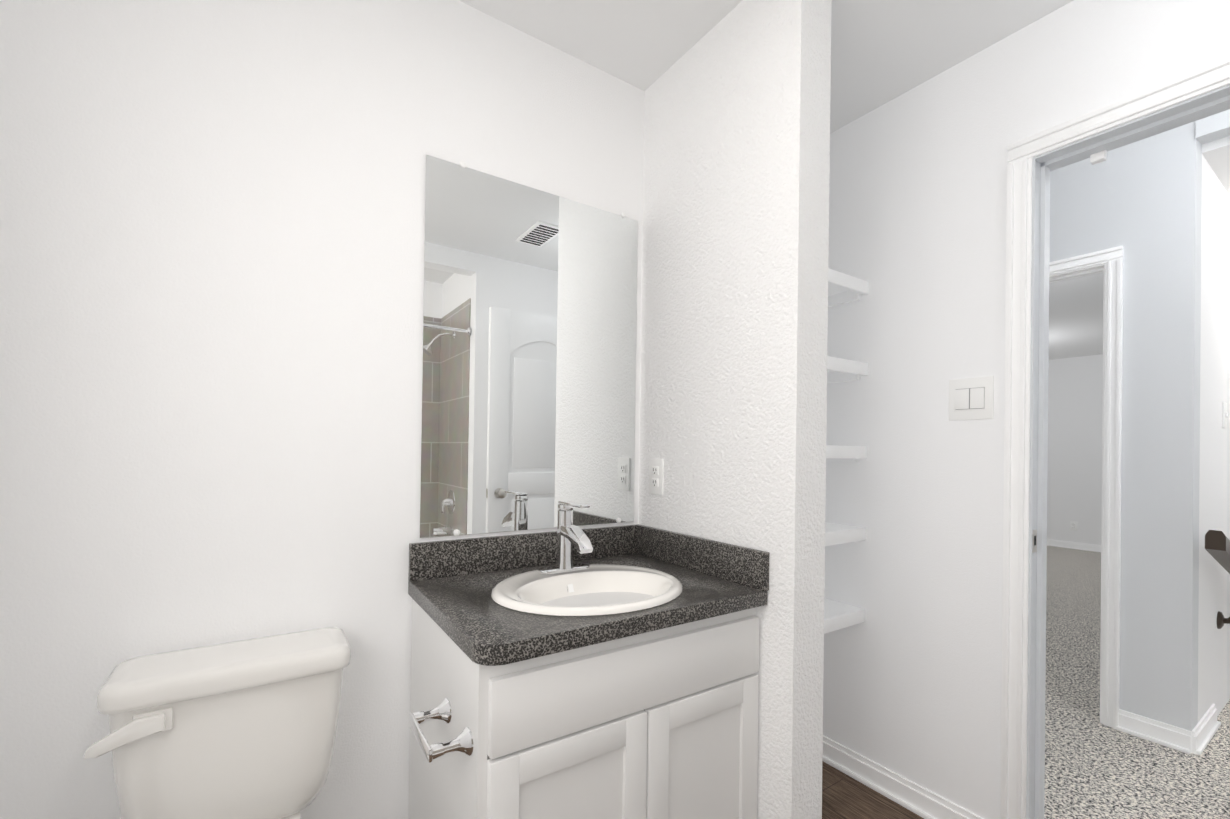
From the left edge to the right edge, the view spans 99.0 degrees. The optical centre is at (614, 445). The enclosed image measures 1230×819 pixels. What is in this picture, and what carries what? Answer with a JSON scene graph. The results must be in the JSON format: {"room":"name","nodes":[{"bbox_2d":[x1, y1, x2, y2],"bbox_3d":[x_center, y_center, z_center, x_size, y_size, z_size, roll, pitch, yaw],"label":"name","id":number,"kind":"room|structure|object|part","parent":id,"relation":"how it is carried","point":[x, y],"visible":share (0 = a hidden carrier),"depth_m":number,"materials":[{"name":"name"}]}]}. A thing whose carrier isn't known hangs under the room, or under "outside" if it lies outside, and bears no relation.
{"room":"bathroom","nodes":[
{"label":"bathroom","id":0,"kind":"room"},
{"bbox_2d":[0,0,644,818],"bbox_3d":[-0.531,-0.030,1.480,1.654,2.440,0.131,1,0,-34],"label":"wall","id":1,"kind":"structure","parent":0,"point":[212,222],"depth_m":1.25,"materials":[{"name":"white paint"}]},
{"bbox_2d":[408,525,636,581],"bbox_3d":[-0.237,0.314,1.596,0.739,0.098,0.019,1,0,-34],"label":"backsplash","id":2,"kind":"structure","parent":1,"relation":"attached to","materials":[{"name":"stone"}]},
{"bbox_3d":[-0.223,-0.270,1.612,0.708,1.049,0.010,1,0,-34],"label":"mirror","id":3,"kind":"part","parent":1,"relation":"part of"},
{"bbox_2d":[638,0,831,818],"bbox_3d":[0.316,-0.017,1.591,0.122,2.440,0.646,1,0,-34],"label":"wall","id":4,"kind":"structure","parent":0,"point":[734,330],"depth_m":1.40,"materials":[{"name":"white paint"}]},
{"bbox_2d":[649,459,663,494],"bbox_3d":[0.135,0.102,1.740,0.010,0.118,0.072,1,0,-34],"label":"outlet","id":5,"kind":"object","parent":4,"relation":"attached to","point":[656,467],"visible":1,"depth_m":1.73,"materials":[{"name":"white plastic"}]},
{"bbox_2d":[459,0,1072,133],"bbox_3d":[0.507,-1.291,0.519,2.511,0.100,2.875,1,0,-34],"label":"ceiling","id":6,"kind":"structure","parent":0,"point":[883,52],"depth_m":1.57,"materials":[{"name":"white paint"}]},
{"bbox_2d":[822,761,923,818],"bbox_3d":[0.440,1.248,0.483,2.441,0.100,2.875,1,0,-34],"label":"floor","id":7,"kind":"structure","parent":0,"point":[844,796],"depth_m":1.79,"materials":[{"name":"wood"}]},
{"bbox_2d":[84,627,350,818],"bbox_3d":[-0.675,0.810,0.890,0.446,0.748,0.713,1,0,-34],"label":"toilet","id":8,"kind":"object","parent":7,"relation":"on","point":[244,729],"visible":1,"depth_m":1.05,"materials":[{"name":"white ceramic"}]},
{"bbox_3d":[-0.881,0.522,0.946,0.107,0.050,0.016,1,0,-34],"label":"lever handle","id":9,"kind":"part","parent":8,"relation":"part of","materials":[{"name":"white ceramic"}]},
{"bbox_3d":[-0.859,0.513,0.976,0.057,0.042,0.010,1,0,-34],"label":"lever mount","id":10,"kind":"part","parent":8,"relation":"part of","materials":[{"name":"white ceramic"}]},
{"bbox_3d":[-0.797,0.460,1.113,0.412,0.049,0.190,1,0,-34],"label":"tank lid","id":11,"kind":"part","parent":8,"relation":"part of","materials":[{"name":"white ceramic"}]},
{"bbox_3d":[-0.804,0.641,1.119,0.388,0.315,0.167,1,0,-34],"label":"tank","id":12,"kind":"part","parent":8,"relation":"part of","materials":[{"name":"white ceramic"}]},
{"bbox_2d":[408,501,768,818],"bbox_3d":[-0.110,0.675,1.352,0.826,1.040,0.568,1,0,-34],"label":"bathroom vanity","id":13,"kind":"object","parent":7,"relation":"on","point":[567,669],"visible":1,"depth_m":1.19,"materials":[{"name":"white paint"}]},
{"bbox_3d":[-0.387,0.564,1.101,0.074,0.052,0.052,1,0,-34],"label":"post","id":14,"kind":"part","parent":13,"relation":"part of","materials":[{"name":"silver metal"}]},
{"bbox_3d":[-0.310,0.564,0.985,0.074,0.052,0.052,1,0,-34],"label":"post","id":15,"kind":"part","parent":13,"relation":"part of","materials":[{"name":"silver metal"}]},
{"bbox_3d":[-0.089,0.826,1.068,0.244,0.371,0.009,1,0,-34],"label":"door panel","id":16,"kind":"part","parent":13,"relation":"part of","materials":[{"name":"white paint"}]},
{"bbox_3d":[-0.083,0.612,1.065,0.244,0.057,0.019,1,0,-34],"label":"door rail","id":17,"kind":"part","parent":13,"relation":"part of","materials":[{"name":"white paint"}]},
{"bbox_2d":[408,554,766,665],"bbox_3d":[-0.079,0.383,1.375,0.758,0.038,0.564,1,0,-34],"label":"countertop","id":18,"kind":"structure","parent":13,"relation":"on","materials":[{"name":"stone"}]},
{"bbox_2d":[538,501,592,573],"bbox_3d":[-0.114,0.253,1.444,0.155,0.194,0.150,1,0,-34],"label":"faucet","id":19,"kind":"object","parent":18,"relation":"on","point":[569,535],"depth_m":1.46,"materials":[{"name":"silver metal"}]},
{"bbox_2d":[491,564,682,615],"bbox_3d":[-0.065,0.422,1.342,0.500,0.146,0.430,1,0,-34],"label":"sink","id":20,"kind":"object","parent":18,"relation":"in","point":[575,589],"depth_m":1.38,"materials":[{"name":"white ceramic"}]},
{"bbox_3d":[0.069,0.508,1.167,0.720,0.142,0.019,1,0,-34],"label":"drawer","id":21,"kind":"part","parent":13,"relation":"part of","materials":[{"name":"white paint"}]},
{"bbox_3d":[0.213,0.832,1.270,0.242,0.371,0.009,1,0,-34],"label":"door panel","id":22,"kind":"part","parent":13,"relation":"part of","materials":[{"name":"white paint"}]},
{"bbox_3d":[0.219,0.618,1.267,0.242,0.057,0.019,1,0,-34],"label":"door rail","id":23,"kind":"part","parent":13,"relation":"part of","materials":[{"name":"white paint"}]},
{"bbox_2d":[822,756,934,818],"bbox_3d":[0.899,1.205,1.879,0.012,0.017,0.823,1,0,-34],"label":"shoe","id":24,"kind":"object","parent":7,"relation":"on","point":[908,806],"visible":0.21,"depth_m":1.84,"materials":[{"name":"white paint"}]},
{"bbox_2d":[823,0,1229,818],"bbox_3d":[1.203,-0.159,1.601,0.115,2.750,1.615,1,0,-34],"label":"wall","id":25,"kind":"structure","parent":0,"point":[912,682],"depth_m":1.72,"materials":[{"name":"white paint"}]},
{"bbox_2d":[823,736,982,818],"bbox_3d":[0.910,1.171,1.886,0.013,0.086,0.823,1,0,-34],"label":"baseboard","id":26,"kind":"structure","parent":25,"relation":"attached to","point":[915,798],"depth_m":1.80,"materials":[{"name":"white paint"}]},
{"bbox_2d":[949,376,993,419],"bbox_3d":[1.105,-0.147,1.634,0.011,0.130,0.124,1,0,-34],"label":"bathroom light switch","id":27,"kind":"object","parent":25,"relation":"attached to","point":[971,398],"visible":1,"depth_m":1.63,"materials":[{"name":"white plastic"}]},
{"bbox_3d":[1.103,-0.147,1.633,0.002,0.072,0.088,1,0,-34],"label":"frame","id":28,"kind":"part","parent":27,"relation":"part of","materials":[{"name":"white plastic"}]},
{"bbox_2d":[1000,56,1229,818],"bbox_3d":[1.430,0.166,1.234,0.137,2.103,0.837,1,0,-34],"label":"door frame","id":29,"kind":"structure","parent":25,"relation":"attached to","point":[1033,497],"depth_m":1.51,"materials":[{"name":"white paint"}]},
{"bbox_2d":[1032,529,1036,552],"bbox_3d":[1.208,0.273,1.513,0.028,0.065,0.002,1,0,-34],"label":"strike plate","id":30,"kind":"object","parent":29,"relation":"attached to","point":[1034,548],"visible":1,"depth_m":1.51,"materials":[{"name":"silver metal"}]},
{"bbox_2d":[1034,163,1049,818],"bbox_3d":[1.244,0.196,1.530,0.035,2.040,0.011,1,0,-34],"label":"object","id":31,"kind":"object","parent":29,"relation":"attached to","point":[1042,489],"visible":0.89,"depth_m":1.52,"materials":[{"name":"grey paint"}]},
{"bbox_2d":[1041,95,1229,168],"bbox_3d":[1.453,-0.817,1.246,0.035,0.011,0.711,1,0,-34],"label":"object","id":32,"kind":"object","parent":25,"relation":"attached to","point":[1191,114],"visible":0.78,"depth_m":1.36,"materials":[{"name":"grey paint"}]},
{"bbox_2d":[1047,544,1100,551],"bbox_3d":[5.784,1.296,6.705,0.012,0.017,3.540,1,0,-34],"label":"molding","id":33,"kind":"structure","parent":0,"point":[1073,548],"depth_m":6.66,"materials":[{"name":"white paint"}]},
{"bbox_2d":[1047,354,1102,544],"bbox_3d":[5.870,0.088,6.752,0.120,2.460,3.550,1,0,-34],"label":"wall","id":34,"kind":"structure","parent":0,"point":[1074,474],"depth_m":6.68,"materials":[{"name":"white paint"}]},
{"bbox_2d":[1047,539,1100,550],"bbox_3d":[5.795,1.262,6.712,0.013,0.086,3.540,1,0,-34],"label":"baseboard","id":35,"kind":"structure","parent":34,"relation":"attached to","point":[1081,546],"depth_m":6.66,"materials":[{"name":"white paint"}]},
{"bbox_2d":[1070,521,1077,530],"bbox_3d":[5.829,1.017,6.674,0.006,0.118,0.072,1,0,-34],"label":"outlet","id":36,"kind":"object","parent":34,"relation":"attached to","point":[1075,526],"visible":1,"depth_m":6.67,"materials":[{"name":"white plastic"}]},
{"bbox_2d":[1049,121,1201,730],"bbox_3d":[2.072,-0.140,2.574,0.115,2.750,1.056,1,0,-34],"label":"wall","id":37,"kind":"structure","parent":0,"point":[1155,202],"depth_m":2.19,"materials":[{"name":"white paint"}]},
{"bbox_2d":[1049,268,1103,282],"bbox_3d":[2.011,-0.799,2.685,0.035,0.011,0.762,1,0,-34],"label":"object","id":38,"kind":"object","parent":37,"relation":"attached to","point":[1080,274],"depth_m":2.45,"materials":[{"name":"white paint"}]},
{"bbox_2d":[1049,246,1122,729],"bbox_3d":[1.988,0.183,2.673,0.137,2.103,0.888,1,0,-34],"label":"door frame","id":39,"kind":"structure","parent":37,"relation":"attached to","point":[1118,491],"depth_m":2.30,"materials":[{"name":"white paint"}]},
{"bbox_2d":[1100,271,1103,663],"bbox_3d":[2.205,0.216,2.366,0.035,2.040,0.011,1,0,-34],"label":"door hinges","id":40,"kind":"object","parent":39,"relation":"attached to","point":[1102,430],"visible":0.07,"depth_m":2.36,"materials":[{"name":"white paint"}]},
{"bbox_2d":[1090,150,1106,164],"bbox_3d":[1.348,-0.808,1.465,0.025,0.030,0.030,1,0,-34],"label":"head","id":41,"kind":"structure","parent":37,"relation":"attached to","point":[1098,157],"depth_m":1.46,"materials":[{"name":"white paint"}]},
{"bbox_2d":[1116,709,1191,753],"bbox_3d":[2.228,1.180,2.179,0.025,0.086,0.219,1,0,-34],"label":"baseboard","id":42,"kind":"structure","parent":37,"relation":"attached to","point":[1159,733],"depth_m":2.17,"materials":[{"name":"white paint"}]},
{"bbox_2d":[1044,546,1229,818],"bbox_3d":[4.003,1.317,3.914,7.299,0.112,6.200,1,0,-34],"label":"floor","id":43,"kind":"structure","parent":0,"point":[1095,768],"depth_m":2.11,"materials":[{"name":"grey carpet"}]},
{"bbox_2d":[1049,136,1229,359],"bbox_3d":[4.595,-1.217,4.302,5.965,0.100,6.200,1,0,-34],"label":"ceiling","id":44,"kind":"structure","parent":0,"point":[1075,317],"depth_m":4.48,"materials":[{"name":"white paint"}]},
{"bbox_2d":[1195,109,1229,143],"bbox_3d":[3.413,-1.454,2.726,2.490,0.480,0.175,1,0,-34],"label":"ceiling slope","id":45,"kind":"object","parent":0,"point":[1212,127],"visible":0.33,"depth_m":2.08,"materials":[{"name":"white paint"}]},
{"bbox_2d":[1198,154,1229,721],"bbox_3d":[3.946,-0.108,3.261,3.765,2.750,0.115,1,0,-34],"label":"wall","id":46,"kind":"structure","parent":0,"point":[1214,599],"depth_m":2.33,"materials":[{"name":"white paint"}]},
{"bbox_2d":[1191,704,1220,754],"bbox_3d":[2.484,1.184,2.204,0.430,0.086,0.025,1,0,-34],"label":"baseboard","id":47,"kind":"structure","parent":46,"relation":"attached to","point":[1199,737],"depth_m":2.17,"materials":[{"name":"white paint"}]},
{"bbox_2d":[1205,530,1229,628],"bbox_3d":[3.542,1.191,2.862,3.240,1.707,0.106,1,0,-34],"label":"rail","id":48,"kind":"object","parent":46,"relation":"attached to","point":[1217,545],"visible":1,"depth_m":1.96,"materials":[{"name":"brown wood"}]},
{"bbox_3d":[2.470,0.443,2.111,0.600,0.252,0.052,1,0,-34],"label":"rail","id":49,"kind":"part","parent":48,"relation":"part of","materials":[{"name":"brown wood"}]},
{"bbox_2d":[1222,402,1228,427],"bbox_3d":[2.854,-0.144,2.453,0.080,0.120,0.014,1,0,-34],"label":"light switch","id":50,"kind":"object","parent":46,"relation":"attached to","point":[1225,414],"visible":1,"depth_m":2.44,"materials":[{"name":"white plastic"}]},
{"bbox_3d":[0.460,-0.011,2.148,0.737,2.440,0.120,1,0,-34],"label":"wall","id":51,"kind":"structure","parent":0,"visible":0},
{"bbox_2d":[824,598,864,633],"bbox_3d":[0.545,0.618,1.900,0.620,0.058,0.389,1,0,-34],"label":"shelf","id":52,"kind":"object","parent":51,"relation":"attached to","point":[838,615],"visible":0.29,"depth_m":1.87,"materials":[{"name":"white paint"}]},
{"bbox_2d":[825,522,865,545],"bbox_3d":[0.549,0.322,1.902,0.620,0.058,0.389,1,0,-34],"label":"shelf","id":53,"kind":"object","parent":51,"relation":"attached to","point":[835,534],"visible":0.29,"depth_m":1.86,"materials":[{"name":"white paint"}]},
{"bbox_2d":[826,445,866,461],"bbox_3d":[0.553,0.025,1.904,0.620,0.058,0.389,1,0,-34],"label":"shelf","id":54,"kind":"object","parent":51,"relation":"attached to","point":[845,453],"visible":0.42,"depth_m":1.85,"materials":[{"name":"white paint"}]},
{"bbox_2d":[827,356,867,383],"bbox_3d":[0.558,-0.278,1.906,0.620,0.058,0.389,1,0,-34],"label":"shelf","id":55,"kind":"object","parent":51,"relation":"attached to","point":[841,370],"visible":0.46,"depth_m":1.88,"materials":[{"name":"white paint"}]},
{"bbox_2d":[828,268,868,306],"bbox_3d":[0.562,-0.576,1.908,0.620,0.058,0.389,1,0,-34],"label":"shelf","id":56,"kind":"object","parent":51,"relation":"attached to","point":[843,288],"visible":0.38,"depth_m":1.90,"materials":[{"name":"white paint"}]}
]}

